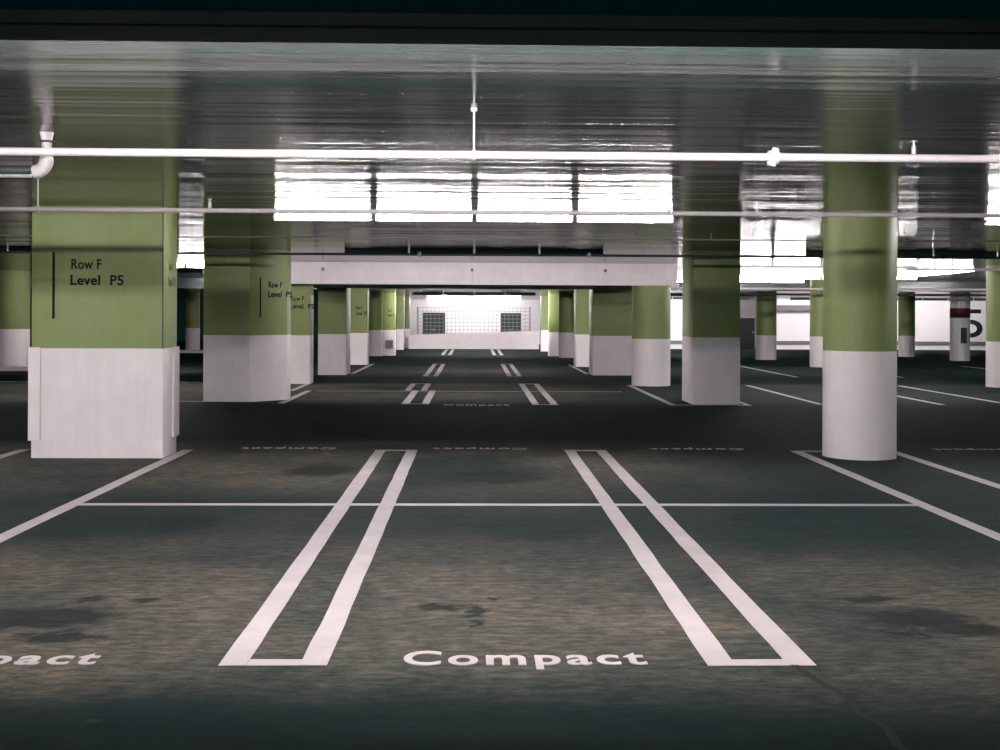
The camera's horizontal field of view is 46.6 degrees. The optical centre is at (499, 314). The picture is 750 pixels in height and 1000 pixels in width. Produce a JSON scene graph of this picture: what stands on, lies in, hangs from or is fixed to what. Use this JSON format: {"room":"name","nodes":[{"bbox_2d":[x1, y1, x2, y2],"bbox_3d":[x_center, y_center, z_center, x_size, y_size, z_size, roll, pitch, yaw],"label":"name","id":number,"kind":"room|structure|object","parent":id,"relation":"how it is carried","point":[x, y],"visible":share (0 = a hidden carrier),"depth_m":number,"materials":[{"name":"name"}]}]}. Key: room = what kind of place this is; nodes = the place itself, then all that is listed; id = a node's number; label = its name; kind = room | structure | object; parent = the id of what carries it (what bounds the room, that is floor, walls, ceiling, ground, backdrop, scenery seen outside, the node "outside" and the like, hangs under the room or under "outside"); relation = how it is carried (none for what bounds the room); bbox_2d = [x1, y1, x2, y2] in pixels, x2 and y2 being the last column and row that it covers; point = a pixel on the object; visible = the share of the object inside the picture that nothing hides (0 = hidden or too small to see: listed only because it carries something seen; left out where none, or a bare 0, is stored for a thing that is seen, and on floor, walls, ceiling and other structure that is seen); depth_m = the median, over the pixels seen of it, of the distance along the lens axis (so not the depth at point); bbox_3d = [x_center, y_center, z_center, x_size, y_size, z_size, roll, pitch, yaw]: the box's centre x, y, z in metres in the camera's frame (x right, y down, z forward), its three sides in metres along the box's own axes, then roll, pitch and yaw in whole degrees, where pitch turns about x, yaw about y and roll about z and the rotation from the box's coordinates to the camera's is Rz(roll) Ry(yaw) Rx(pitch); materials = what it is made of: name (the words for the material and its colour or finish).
{"room":"parking garage","nodes":[
{"label":"parking garage","id":0,"kind":"room"},
{"bbox_2d":[30,295,31,346],"bbox_3d":[-22.659,0.248,35.801,0.300,2.600,66.600,0,0,-1],"label":"wall","id":1,"kind":"structure","parent":0,"point":[30,295],"depth_m":56.83,"materials":[{"name":"paint"}]},
{"bbox_2d":[177,299,396,341],"bbox_3d":[1.435,0.396,69.800,74.000,2.520,0.300,0,0,-1],"label":"wall","id":2,"kind":"structure","parent":0,"point":[180,302],"depth_m":69.22,"materials":[{"name":"paint"}]},
{"bbox_2d":[404,299,539,343],"bbox_3d":[-1.483,0.383,66.133,8.600,2.520,0.300,0,0,-1],"label":"wall","id":3,"kind":"structure","parent":0,"point":[521,305],"depth_m":65.98,"materials":[{"name":"white paint"}]},
{"bbox_2d":[423,313,444,334],"bbox_3d":[-3.308,0.760,58.216,1.100,1.750,0.650,0,0,-1],"label":"wall vent","id":4,"kind":"object","parent":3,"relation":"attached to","point":[427,323],"visible":0.56,"depth_m":57.92,"materials":[{"name":"grey metal"}]},
{"bbox_2d":[501,313,520,331],"bbox_3d":[0.541,0.777,58.302,1.000,1.750,0.650,0,0,-1],"label":"wall vent","id":5,"kind":"object","parent":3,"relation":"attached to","point":[505,317],"visible":0.55,"depth_m":58.00,"materials":[{"name":"grey metal"}]},
{"bbox_2d":[0,341,999,749],"bbox_3d":[2.252,1.760,33.059,74.000,0.200,74.000,0,0,-1],"label":"floor","id":6,"kind":"structure","parent":0,"point":[896,609],"depth_m":7.70,"materials":[{"name":"concrete"}]},
{"bbox_2d":[0,366,27,370],"bbox_3d":[-14.498,1.520,32.934,4.500,0.130,0.300,0,0,-1],"label":"kerb","id":7,"kind":"object","parent":6,"relation":"on","point":[2,368],"depth_m":32.80,"materials":[{"name":"white paint"}]},
{"bbox_2d":[0,270,29,365],"bbox_3d":[-14.264,0.151,33.889,1.000,2.870,1.000,0,0,-1],"label":"round column","id":8,"kind":"structure","parent":6,"relation":"on","point":[14,285],"depth_m":33.46,"materials":[{"name":"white paint"}]},
{"bbox_2d":[0,449,29,458],"bbox_3d":[-5.638,1.624,9.547,0.137,0.001,8.942,0,0,-1],"label":"painted line","id":9,"kind":"object","parent":6,"relation":"on","point":[19,450],"visible":1,"depth_m":13.59,"materials":[{"name":"white paint"}]},
{"bbox_2d":[0,654,100,664],"bbox_3d":[-2.491,1.637,5.501,1.160,0.003,0.270,0,0,-1],"label":"painted lettering","id":10,"kind":"object","parent":6,"relation":"on","point":[33,661],"depth_m":5.50,"materials":[{"name":"white paint"}]},
{"bbox_2d":[0,450,191,542],"bbox_3d":[-3.678,1.633,9.590,0.137,0.001,8.941,0,0,-1],"label":"painted line","id":11,"kind":"object","parent":6,"relation":"on","point":[27,525],"visible":1,"depth_m":10.26,"materials":[{"name":"white paint"}]},
{"bbox_2d":[28,206,179,457],"bbox_3d":[-4.590,0.194,13.510,1.550,2.870,0.671,0,0,-1],"label":"square column","id":12,"kind":"structure","parent":6,"relation":"on","point":[104,353],"depth_m":13.20,"materials":[{"name":"white paint"}]},
{"bbox_2d":[180,350,202,352],"bbox_3d":[-13.848,1.523,48.552,3.500,0.130,0.300,0,0,-1],"label":"kerb","id":13,"kind":"object","parent":6,"relation":"on","point":[181,351],"depth_m":48.43,"materials":[{"name":"white paint"}]},
{"bbox_2d":[185,293,199,349],"bbox_3d":[-13.332,0.330,50.314,0.620,2.520,0.620,0,0,-1],"label":"round column","id":14,"kind":"structure","parent":6,"relation":"on","point":[192,300],"depth_m":50.05,"materials":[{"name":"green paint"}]},
{"bbox_2d":[203,249,291,401],"bbox_3d":[-4.797,0.193,22.269,1.568,2.870,1.059,0,0,-1],"label":"square column","id":15,"kind":"structure","parent":6,"relation":"on","point":[247,323],"depth_m":21.77,"materials":[{"name":"white paint"}]},
{"bbox_2d":[241,447,335,448],"bbox_3d":[-2.598,1.636,14.266,1.160,0.003,0.240,0,0,-1],"label":"painted lettering","id":16,"kind":"object","parent":6,"relation":"on","point":[242,447],"depth_m":14.23,"materials":[{"name":"paint"}]},
{"bbox_2d":[279,391,309,402],"bbox_3d":[-4.083,1.631,23.215,0.138,0.001,3.600,0,0,-1],"label":"painted line","id":17,"kind":"object","parent":6,"relation":"on","point":[304,392],"visible":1,"depth_m":22.92,"materials":[{"name":"white paint"}]},
{"bbox_2d":[291,284,313,383],"bbox_3d":[-4.890,0.448,27.695,0.967,2.360,0.605,0,0,-1],"label":"square column","id":18,"kind":"structure","parent":6,"relation":"on","point":[302,299],"depth_m":27.40,"materials":[{"name":"white paint"}]},
{"bbox_2d":[218,450,416,665],"bbox_3d":[-1.161,1.642,9.780,0.518,0.002,8.693,0,0,-1],"label":"painted line","id":19,"kind":"object","parent":6,"relation":"on","point":[320,649],"visible":1,"depth_m":7.11,"materials":[{"name":"white paint"}]},
{"bbox_2d":[318,288,350,374],"bbox_3d":[-4.575,0.194,32.076,0.770,2.870,1.060,0,0,-1],"label":"square column","id":20,"kind":"structure","parent":6,"relation":"on","point":[334,304],"depth_m":31.54,"materials":[{"name":"white paint"}]},
{"bbox_2d":[350,288,368,364],"bbox_3d":[-4.854,0.193,38.248,1.010,2.870,0.705,0,0,-1],"label":"square column","id":21,"kind":"structure","parent":6,"relation":"on","point":[359,320],"depth_m":37.91,"materials":[{"name":"white paint"}]},
{"bbox_2d":[369,292,382,355],"bbox_3d":[-4.958,0.368,46.201,0.600,2.520,0.600,0,0,-1],"label":"round column","id":22,"kind":"structure","parent":6,"relation":"on","point":[375,298],"depth_m":45.93,"materials":[{"name":"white paint"}]},
{"bbox_2d":[383,293,395,355],"bbox_3d":[-4.468,0.370,46.899,0.490,2.520,0.625,0,0,-1],"label":"square column","id":23,"kind":"structure","parent":6,"relation":"on","point":[389,299],"depth_m":46.61,"materials":[{"name":"white paint"}]},
{"bbox_2d":[396,296,403,349],"bbox_3d":[-4.671,0.369,54.409,0.340,2.520,0.400,0,0,-1],"label":"square column","id":24,"kind":"structure","parent":6,"relation":"on","point":[400,299],"depth_m":54.21,"materials":[{"name":"white paint"}]},
{"bbox_2d":[405,297,409,347],"bbox_3d":[-4.564,0.369,57.212,0.240,2.520,0.400,0,0,-1],"label":"square column","id":25,"kind":"structure","parent":6,"relation":"on","point":[407,299],"depth_m":57.01,"materials":[{"name":"white paint"}]},
{"bbox_2d":[404,384,429,390],"bbox_3d":[-1.859,1.639,26.441,0.484,0.002,2.553,0,0,-1],"label":"painted line","id":26,"kind":"object","parent":6,"relation":"on","point":[426,386],"visible":1,"depth_m":26.20,"materials":[{"name":"white paint"}]},
{"bbox_2d":[402,390,434,403],"bbox_3d":[-1.603,1.640,23.270,0.516,0.002,3.806,0,0,-1],"label":"painted line","id":27,"kind":"object","parent":6,"relation":"on","point":[413,393],"visible":1,"depth_m":23.03,"materials":[{"name":"white paint"}]},
{"bbox_2d":[423,364,444,375],"bbox_3d":[-1.946,1.638,34.965,0.418,0.002,7.806,0,0,-1],"label":"painted line","id":28,"kind":"object","parent":6,"relation":"on","point":[431,368],"visible":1,"depth_m":34.23,"materials":[{"name":"white paint"}]},
{"bbox_2d":[408,331,538,348],"bbox_3d":[-1.263,1.194,56.136,6.300,0.900,0.300,0,0,-1],"label":"parapet","id":29,"kind":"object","parent":6,"relation":"on","point":[515,339],"visible":0.93,"depth_m":55.99,"materials":[{"name":"white paint"}]},
{"bbox_2d":[417,306,530,334],"bbox_3d":[-1.270,0.619,56.586,5.570,2.050,0.070,0,0,-1],"label":"mesh screen","id":30,"kind":"object","parent":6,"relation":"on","point":[455,311],"visible":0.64,"depth_m":56.56,"materials":[{"name":"white metal"}]},
{"bbox_2d":[433,447,526,449],"bbox_3d":[-0.248,1.647,14.318,1.160,0.003,0.240,0,0,-1],"label":"painted lettering","id":31,"kind":"object","parent":6,"relation":"on","point":[473,447],"depth_m":14.29,"materials":[{"name":"paint"}]},
{"bbox_2d":[79,503,916,505],"bbox_3d":[0.011,1.649,10.088,7.271,0.001,0.117,0,0,-1],"label":"painted line","id":32,"kind":"object","parent":6,"relation":"on","point":[252,504],"visible":1,"depth_m":10.08,"materials":[{"name":"paint"}]},
{"bbox_2d":[501,364,521,375],"bbox_3d":[0.305,1.648,35.165,0.407,0.002,7.905,0,0,-1],"label":"bay","id":33,"kind":"object","parent":6,"relation":"on","point":[504,367],"visible":1,"depth_m":34.44,"materials":[{"name":"white paint"}]},
{"bbox_2d":[467,391,580,391],"bbox_3d":[-0.654,1.646,25.017,6.572,0.001,0.097,0,0,-1],"label":"painted line","id":34,"kind":"object","parent":6,"relation":"on","point":[467,391],"visible":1,"depth_m":25.02,"materials":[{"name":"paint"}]},
{"bbox_2d":[404,651,647,669],"bbox_3d":[0.118,1.649,5.544,1.160,0.003,0.300,0,0,-1],"label":"painted word","id":35,"kind":"object","parent":6,"relation":"on","point":[583,660],"depth_m":5.54,"materials":[{"name":"white paint"}]},
{"bbox_2d":[519,384,557,404],"bbox_3d":[0.762,1.650,24.574,0.487,0.002,6.506,0,0,-1],"label":"painted line","id":36,"kind":"object","parent":6,"relation":"on","point":[545,394],"visible":1,"depth_m":23.76,"materials":[{"name":"white paint"}]},
{"bbox_2d":[540,296,547,350],"bbox_3d":[2.084,0.399,53.110,0.450,2.520,0.500,0,0,-1],"label":"square column","id":37,"kind":"structure","parent":6,"relation":"on","point":[543,299],"depth_m":52.87,"materials":[{"name":"white paint"}]},
{"bbox_2d":[548,294,558,355],"bbox_3d":[2.208,0.400,46.911,0.480,2.520,0.500,0,0,-1],"label":"square column","id":38,"kind":"structure","parent":6,"relation":"on","point":[553,299],"depth_m":46.66,"materials":[{"name":"white paint"}]},
{"bbox_2d":[559,293,573,357],"bbox_3d":[2.635,0.402,45.270,0.680,2.520,0.680,0,0,-1],"label":"round column","id":39,"kind":"structure","parent":6,"relation":"on","point":[566,300],"depth_m":44.96,"materials":[{"name":"white paint"}]},
{"bbox_2d":[574,289,588,366],"bbox_3d":[2.893,0.228,37.574,0.930,2.870,0.800,0,0,-1],"label":"square column","id":40,"kind":"structure","parent":6,"relation":"on","point":[581,296],"depth_m":37.17,"materials":[{"name":"white paint"}]},
{"bbox_2d":[589,289,631,374],"bbox_3d":[3.087,0.229,32.477,1.090,2.870,1.000,0,0,-1],"label":"square column","id":41,"kind":"structure","parent":6,"relation":"on","point":[610,310],"depth_m":31.98,"materials":[{"name":"white paint"}]},
{"bbox_2d":[627,385,674,404],"bbox_3d":[3.126,1.663,24.425,0.127,0.001,6.105,0,0,-1],"label":"painted line","id":42,"kind":"object","parent":6,"relation":"on","point":[634,387],"visible":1,"depth_m":23.96,"materials":[{"name":"white paint"}]},
{"bbox_2d":[632,286,670,385],"bbox_3d":[3.583,0.486,27.507,0.910,2.360,0.910,0,0,-1],"label":"round column","id":43,"kind":"structure","parent":6,"relation":"on","point":[651,305],"depth_m":27.11,"materials":[{"name":"white paint"}]},
{"bbox_2d":[564,450,816,665],"bbox_3d":[1.138,1.652,9.833,0.518,0.002,8.733,0,0,-1],"label":"parking line","id":44,"kind":"object","parent":6,"relation":"on","point":[702,638],"visible":1,"depth_m":7.11,"materials":[{"name":"white paint"}]},
{"bbox_2d":[650,448,743,449],"bbox_3d":[2.441,1.659,14.378,1.160,0.003,0.240,0,0,-1],"label":"painted word","id":45,"kind":"object","parent":6,"relation":"on","point":[650,448],"depth_m":14.39,"materials":[{"name":"paint"}]},
{"bbox_2d":[682,250,740,404],"bbox_3d":[4.023,0.233,22.171,0.880,2.870,1.150,0,0,-1],"label":"square column","id":46,"kind":"structure","parent":6,"relation":"on","point":[710,285],"depth_m":21.60,"materials":[{"name":"white paint"}]},
{"bbox_2d":[755,295,776,359],"bbox_3d":[10.122,0.435,44.138,0.780,2.520,0.780,0,0,-1],"label":"round column","id":47,"kind":"structure","parent":6,"relation":"on","point":[766,305],"depth_m":43.80,"materials":[{"name":"white paint"}]},
{"bbox_2d":[745,385,820,403],"bbox_3d":[5.951,1.676,24.688,0.126,0.001,5.903,0,0,-1],"label":"painted line","id":48,"kind":"object","parent":6,"relation":"on","point":[745,385],"visible":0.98,"depth_m":24.30,"materials":[{"name":"white paint"}]},
{"bbox_2d":[810,280,822,366],"bbox_3d":[10.493,0.262,37.895,0.720,2.870,0.720,0,0,-1],"label":"round column","id":49,"kind":"structure","parent":6,"relation":"on","point":[816,296],"depth_m":37.62,"materials":[{"name":"white paint"}]},
{"bbox_2d":[791,665,908,749],"bbox_3d":[1.478,1.653,4.709,0.186,0.001,1.550,0,0,-1],"label":"filled crack","id":50,"kind":"object","parent":6,"relation":"on","point":[890,732],"visible":1,"depth_m":4.83,"materials":[{"name":"black paint"}]},
{"bbox_2d":[822,210,897,460],"bbox_3d":[4.253,0.234,13.719,0.840,2.870,0.840,0,0,-1],"label":"round column","id":51,"kind":"structure","parent":6,"relation":"on","point":[859,389],"depth_m":13.36,"materials":[{"name":"white paint"}]},
{"bbox_2d":[791,451,999,540],"bbox_3d":[3.720,1.666,9.756,0.138,0.001,8.942,0,0,-1],"label":"painted line","id":52,"kind":"object","parent":6,"relation":"on","point":[959,520],"visible":1,"depth_m":10.53,"materials":[{"name":"white paint"}]},
{"bbox_2d":[898,296,914,356],"bbox_3d":[16.855,0.466,48.090,0.660,2.520,0.660,0,0,-1],"label":"round column","id":53,"kind":"structure","parent":6,"relation":"on","point":[906,304],"depth_m":47.82,"materials":[{"name":"white paint"}]},
{"bbox_2d":[897,396,944,404],"bbox_3d":[8.251,1.686,24.740,0.126,0.001,5.902,0,0,-1],"label":"painted line","id":54,"kind":"object","parent":6,"relation":"on","point":[897,396],"visible":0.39,"depth_m":22.87,"materials":[{"name":"white paint"}]},
{"bbox_2d":[897,451,999,488],"bbox_3d":[4.900,1.671,9.782,0.138,0.001,8.941,0,0,-1],"label":"painted line","id":55,"kind":"object","parent":6,"relation":"on","point":[965,475],"visible":0.85,"depth_m":12.46,"materials":[{"name":"white paint"}]},
{"bbox_2d":[901,386,999,402],"bbox_3d":[9.600,1.692,24.772,0.127,0.001,5.900,0,0,-1],"label":"painted line","id":56,"kind":"object","parent":6,"relation":"on","point":[901,386],"visible":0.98,"depth_m":24.68,"materials":[{"name":"white paint"}]},
{"bbox_2d":[950,296,969,360],"bbox_3d":[17.447,0.469,43.984,0.730,2.520,0.765,0,0,-1],"label":"round column","id":57,"kind":"structure","parent":6,"relation":"on","point":[959,305],"depth_m":43.69,"materials":[{"name":"white paint"}]},
{"bbox_2d":[986,265,999,387],"bbox_3d":[12.007,0.269,27.476,0.920,2.870,0.920,0,0,-1],"label":"round column","id":58,"kind":"structure","parent":6,"relation":"on","point":[992,277],"depth_m":27.27,"materials":[{"name":"white paint"}]},
{"bbox_2d":[0,40,999,281],"bbox_3d":[2.526,-1.359,21.487,74.000,0.300,37.150,0,0,-1],"label":"ceiling","id":59,"kind":"structure","parent":0,"point":[90,94],"depth_m":7.99,"materials":[{"name":"grey concrete"}]},
{"bbox_2d":[0,174,31,177],"bbox_3d":[-9.589,-1.205,9.688,11.250,0.040,0.040,0,0,-1],"label":"conduit pipe","id":60,"kind":"object","parent":59,"relation":"attached to","point":[1,175],"visible":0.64,"depth_m":9.79,"materials":[{"name":"white metal"}]},
{"bbox_2d":[9,247,31,250],"bbox_3d":[-8.569,-1.212,21.692,1.190,0.093,0.067,0,0,-1],"label":"strip light","id":61,"kind":"object","parent":59,"relation":"attached to","point":[10,248],"visible":0.34,"depth_m":21.65,"materials":[{"name":"metal"}]},
{"bbox_2d":[0,131,57,178],"bbox_3d":[-9.022,-1.102,7.700,12.075,0.315,0.100,0,0,-1],"label":"drain pipe","id":62,"kind":"object","parent":59,"relation":"attached to","point":[44,166],"visible":0.91,"depth_m":7.80,"materials":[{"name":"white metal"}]},
{"bbox_2d":[177,259,191,264],"bbox_3d":[-7.168,-1.206,26.346,0.067,0.093,1.190,0,0,-1],"label":"strip light","id":63,"kind":"object","parent":59,"relation":"attached to","point":[181,261],"visible":0.84,"depth_m":26.32,"materials":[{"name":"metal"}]},
{"bbox_2d":[177,269,202,272],"bbox_3d":[-8.800,-1.213,32.029,1.190,0.093,0.067,0,0,-1],"label":"strip light","id":64,"kind":"object","parent":59,"relation":"attached to","point":[178,270],"visible":0.58,"depth_m":32.00,"materials":[{"name":"metal"}]},
{"bbox_2d":[273,214,371,221],"bbox_3d":[-2.153,-1.183,14.097,1.190,0.093,0.067,0,0,-1],"label":"strip light","id":65,"kind":"object","parent":59,"relation":"attached to","point":[277,217],"visible":1,"depth_m":14.08,"materials":[{"name":"plastic"}]},
{"bbox_2d":[345,249,407,252],"bbox_3d":[-2.326,-1.184,21.832,1.190,0.093,0.067,0,0,-1],"label":"strip light","id":66,"kind":"object","parent":59,"relation":"attached to","point":[346,250],"visible":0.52,"depth_m":21.80,"materials":[{"name":"metal"}]},
{"bbox_2d":[375,214,472,222],"bbox_3d":[-0.925,-1.178,14.124,1.190,0.093,0.067,0,0,-1],"label":"strip light","id":67,"kind":"object","parent":59,"relation":"attached to","point":[378,217],"visible":0.97,"depth_m":14.12,"materials":[{"name":"plastic"}]},
{"bbox_2d":[410,250,472,253],"bbox_3d":[-1.099,-1.179,21.859,1.190,0.093,0.067,0,0,-1],"label":"strip light","id":68,"kind":"object","parent":59,"relation":"attached to","point":[411,251],"visible":0.53,"depth_m":21.83,"materials":[{"name":"metal"}]},
{"bbox_2d":[312,284,631,289],"bbox_3d":[-0.728,-0.967,29.316,9.650,0.508,4.550,0,0,-1],"label":"trim","id":69,"kind":"structure","parent":59,"relation":"attached to","point":[315,285],"depth_m":29.36,"materials":[{"name":"paint"}]},
{"bbox_2d":[291,262,677,285],"bbox_3d":[-0.675,-0.962,26.997,9.650,0.518,0.090,0,0,-1],"label":"beam","id":70,"kind":"structure","parent":59,"relation":"attached to","point":[414,273],"depth_m":26.99,"materials":[{"name":"paint"}]},
{"bbox_2d":[0,0,999,49],"bbox_3d":[2.940,-1.098,2.926,74.000,0.818,0.320,0,0,-1],"label":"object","id":71,"kind":"structure","parent":59,"relation":"attached to","point":[875,24],"depth_m":2.78,"materials":[{"name":"paint"}]},
{"bbox_2d":[0,108,999,166],"bbox_3d":[-0.148,-1.053,6.838,30.000,0.334,0.080,0,0,-1],"label":"pipe","id":72,"kind":"object","parent":59,"relation":"hanging from","point":[773,157],"visible":1,"depth_m":6.83,"materials":[{"name":"white metal"}]},
{"bbox_2d":[0,178,999,217],"bbox_3d":[-0.219,-1.039,9.998,30.000,0.362,0.056,0,0,-1],"label":"pipe","id":73,"kind":"object","parent":59,"relation":"hanging from","point":[37,209],"visible":0.88,"depth_m":9.99,"materials":[{"name":"white metal"}]},
{"bbox_2d":[0,232,999,241],"bbox_3d":[-0.367,-1.148,16.596,32.000,0.145,0.044,0,0,-1],"label":"conduit pipe","id":74,"kind":"object","parent":59,"relation":"hanging from","point":[904,233],"visible":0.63,"depth_m":16.61,"materials":[{"name":"grey metal"}]},
{"bbox_2d":[0,250,999,258],"bbox_3d":[-0.412,-0.988,18.595,34.000,0.152,0.072,0,0,-1],"label":"conduit pipe","id":75,"kind":"object","parent":59,"relation":"hanging from","point":[419,254],"visible":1,"depth_m":18.60,"materials":[{"name":"metal"}]},
{"bbox_2d":[475,250,537,253],"bbox_3d":[0.129,-1.173,21.887,1.190,0.093,0.067,0,0,-1],"label":"strip light","id":76,"kind":"object","parent":59,"relation":"attached to","point":[476,251],"visible":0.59,"depth_m":21.86,"materials":[{"name":"metal"}]},
{"bbox_2d":[476,215,573,222],"bbox_3d":[0.302,-1.172,14.152,1.190,0.093,0.067,0,0,-1],"label":"strip light","id":77,"kind":"object","parent":59,"relation":"attached to","point":[479,218],"visible":0.98,"depth_m":14.13,"materials":[{"name":"plastic"}]},
{"bbox_2d":[540,250,602,253],"bbox_3d":[1.357,-1.167,21.914,1.190,0.093,0.067,0,0,-1],"label":"strip light","id":78,"kind":"object","parent":59,"relation":"attached to","point":[541,251],"visible":0.54,"depth_m":21.88,"materials":[{"name":"metal"}]},
{"bbox_2d":[576,216,673,223],"bbox_3d":[1.530,-1.167,14.179,1.190,0.093,0.067,0,0,-1],"label":"strip light","id":79,"kind":"object","parent":59,"relation":"attached to","point":[579,219],"visible":1,"depth_m":14.18,"materials":[{"name":"plastic"}]},
{"bbox_2d":[740,280,767,282],"bbox_3d":[8.464,-1.135,39.181,1.190,0.093,0.067,0,0,-1],"label":"strip light","id":80,"kind":"object","parent":59,"relation":"attached to","point":[741,281],"visible":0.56,"depth_m":39.16,"materials":[{"name":"plastic"}]},
{"bbox_2d":[769,280,803,282],"bbox_3d":[9.691,-1.130,39.208,1.190,0.093,0.067,0,0,-1],"label":"strip light","id":81,"kind":"object","parent":59,"relation":"attached to","point":[770,281],"visible":1,"depth_m":39.22,"materials":[{"name":"plastic"}]},
{"bbox_2d":[805,252,822,255],"bbox_3d":[6.391,-1.145,22.027,1.190,0.093,0.067,0,0,-1],"label":"strip light","id":82,"kind":"object","parent":59,"relation":"attached to","point":[806,253],"visible":0.32,"depth_m":21.98,"materials":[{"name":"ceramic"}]},
{"bbox_2d":[671,287,985,290],"bbox_3d":[13.806,-0.953,35.818,18.800,0.407,0.076,0,0,-1],"label":"conduit pipe","id":83,"kind":"object","parent":59,"relation":"hanging from","point":[671,287],"visible":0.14,"depth_m":35.71,"materials":[{"name":"white metal"}]},
{"bbox_2d":[740,268,917,275],"bbox_3d":[8.073,-1.084,29.215,4.920,0.198,0.085,0,0,-1],"label":"batten","id":84,"kind":"object","parent":59,"relation":"attached to","point":[743,271],"visible":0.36,"depth_m":29.16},
{"bbox_2d":[740,275,771,278],"bbox_3d":[6.231,-0.946,29.128,1.190,0.093,0.067,0,0,-1],"label":"strip light","id":85,"kind":"object","parent":84,"relation":"attached to","point":[741,276],"visible":0.59,"depth_m":29.14,"materials":[{"name":"plastic"}]},
{"bbox_2d":[773,276,820,279],"bbox_3d":[7.459,-0.940,29.156,1.190,0.093,0.067,0,0,-1],"label":"strip light","id":86,"kind":"object","parent":84,"relation":"attached to","point":[774,277],"visible":1,"depth_m":29.16,"materials":[{"name":"plastic"}]},
{"bbox_2d":[897,276,917,279],"bbox_3d":[9.915,-0.929,29.211,1.190,0.093,0.067,0,0,-1],"label":"strip light","id":87,"kind":"object","parent":84,"relation":"attached to","point":[898,277],"visible":0.41,"depth_m":29.20,"materials":[{"name":"plastic"}]},
{"bbox_2d":[897,253,931,255],"bbox_3d":[7.619,-1.139,22.055,1.190,0.093,0.067,0,0,-1],"label":"strip light","id":88,"kind":"object","parent":59,"relation":"attached to","point":[898,254],"visible":0.25,"depth_m":22.03,"materials":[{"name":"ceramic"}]},
{"bbox_2d":[917,272,935,276],"bbox_3d":[11.772,-1.121,32.032,0.067,0.093,1.190,0,0,-1],"label":"strip light","id":89,"kind":"object","parent":59,"relation":"attached to","point":[930,273],"visible":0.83,"depth_m":32.01,"materials":[{"name":"plastic"}]},
{"bbox_2d":[934,271,952,274],"bbox_3d":[11.800,-1.120,30.802,0.067,0.093,1.190,0,0,-1],"label":"strip light","id":90,"kind":"object","parent":59,"relation":"attached to","point":[940,272],"visible":0.98,"depth_m":30.83,"materials":[{"name":"plastic"}]},
{"bbox_2d":[906,262,999,270],"bbox_3d":[15.273,-1.058,26.148,12.300,0.185,0.072,0,0,-1],"label":"conduit pipe","id":91,"kind":"object","parent":59,"relation":"hanging from","point":[915,269],"visible":1,"depth_m":26.02,"materials":[{"name":"white metal"}]},
{"bbox_2d":[933,253,995,256],"bbox_3d":[8.847,-1.134,22.082,1.190,0.093,0.067,0,0,-1],"label":"strip light","id":92,"kind":"object","parent":59,"relation":"attached to","point":[934,254],"visible":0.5,"depth_m":22.05,"materials":[{"name":"metal"}]},
{"bbox_2d":[984,218,999,225],"bbox_3d":[6.565,-1.144,14.292,1.190,0.093,0.067,0,0,-1],"label":"strip light","id":93,"kind":"object","parent":59,"relation":"attached to","point":[987,221],"visible":1,"depth_m":14.26,"materials":[{"name":"plastic"}]},
{"bbox_2d":[30,277,985,299],"bbox_3d":[1.773,-1.187,55.053,74.000,0.650,30.000,0,0,-1],"label":"ceiling","id":94,"kind":"structure","parent":0,"point":[184,285],"depth_m":40.94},
{"bbox_2d":[413,293,442,294],"bbox_3d":[-2.869,-0.836,45.966,1.190,0.093,0.067,0,0,-1],"label":"strip light","id":95,"kind":"object","parent":94,"relation":"attached to","point":[413,293],"visible":0.98,"depth_m":45.93,"materials":[{"name":"metal"}]},
{"bbox_2d":[444,293,473,294],"bbox_3d":[-1.641,-0.831,45.993,1.190,0.093,0.067,0,0,-1],"label":"strip light","id":96,"kind":"object","parent":94,"relation":"attached to","point":[444,293],"visible":0.9,"depth_m":45.96,"materials":[{"name":"metal"}]},
{"bbox_2d":[475,293,504,294],"bbox_3d":[-0.413,-0.825,46.021,1.190,0.093,0.067,0,0,-1],"label":"strip light","id":97,"kind":"object","parent":94,"relation":"attached to","point":[475,293],"visible":0.97,"depth_m":45.99,"materials":[{"name":"metal"}]},
{"bbox_2d":[506,293,535,295],"bbox_3d":[0.815,-0.820,46.048,1.190,0.093,0.067,0,0,-1],"label":"strip light","id":98,"kind":"object","parent":94,"relation":"attached to","point":[514,294],"visible":1,"depth_m":46.02,"materials":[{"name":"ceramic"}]},
{"bbox_2d":[671,293,985,295],"bbox_3d":[13.693,-0.909,40.817,18.800,0.497,0.096,0,0,-1],"label":"conduit pipe","id":99,"kind":"object","parent":94,"relation":"hanging from","point":[786,294],"visible":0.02,"depth_m":40.74,"materials":[{"name":"metal"}]},
{"bbox_2d":[777,305,809,310],"bbox_3d":[15.070,-0.342,57.402,4.100,0.280,0.300,0,0,-1],"label":"trim","id":100,"kind":"structure","parent":0,"point":[779,307],"depth_m":57.24,"materials":[{"name":"grey paint"}]},
{"bbox_2d":[670,298,985,349],"bbox_3d":[20.001,0.480,58.113,25.400,2.520,0.300,0,0,-1],"label":"wall","id":101,"kind":"structure","parent":0,"point":[932,318],"depth_m":57.98,"materials":[{"name":"white paint"}]},
{"bbox_2d":[740,316,755,348],"bbox_3d":[12.256,0.880,57.724,1.000,1.650,0.130,0,0,-1],"label":"service door","id":102,"kind":"structure","parent":101,"relation":"in","point":[747,323],"depth_m":57.72,"materials":[{"name":"black paint"}]},
{"bbox_2d":[670,340,985,344],"bbox_3d":[20.001,1.410,57.933,25.400,0.180,0.060,0,0,-1],"label":"trim","id":103,"kind":"structure","parent":101,"relation":"attached to","point":[671,342],"depth_m":57.81,"materials":[{"name":"grey paint"}]},
{"bbox_2d":[970,309,982,337],"bbox_3d":[23.630,0.426,58.030,1.050,1.420,0.008,0,0,-1],"label":"painted number","id":104,"kind":"object","parent":101,"relation":"attached to","point":[977,324],"visible":0.62,"depth_m":58.03,"materials":[{"name":"black paint"}]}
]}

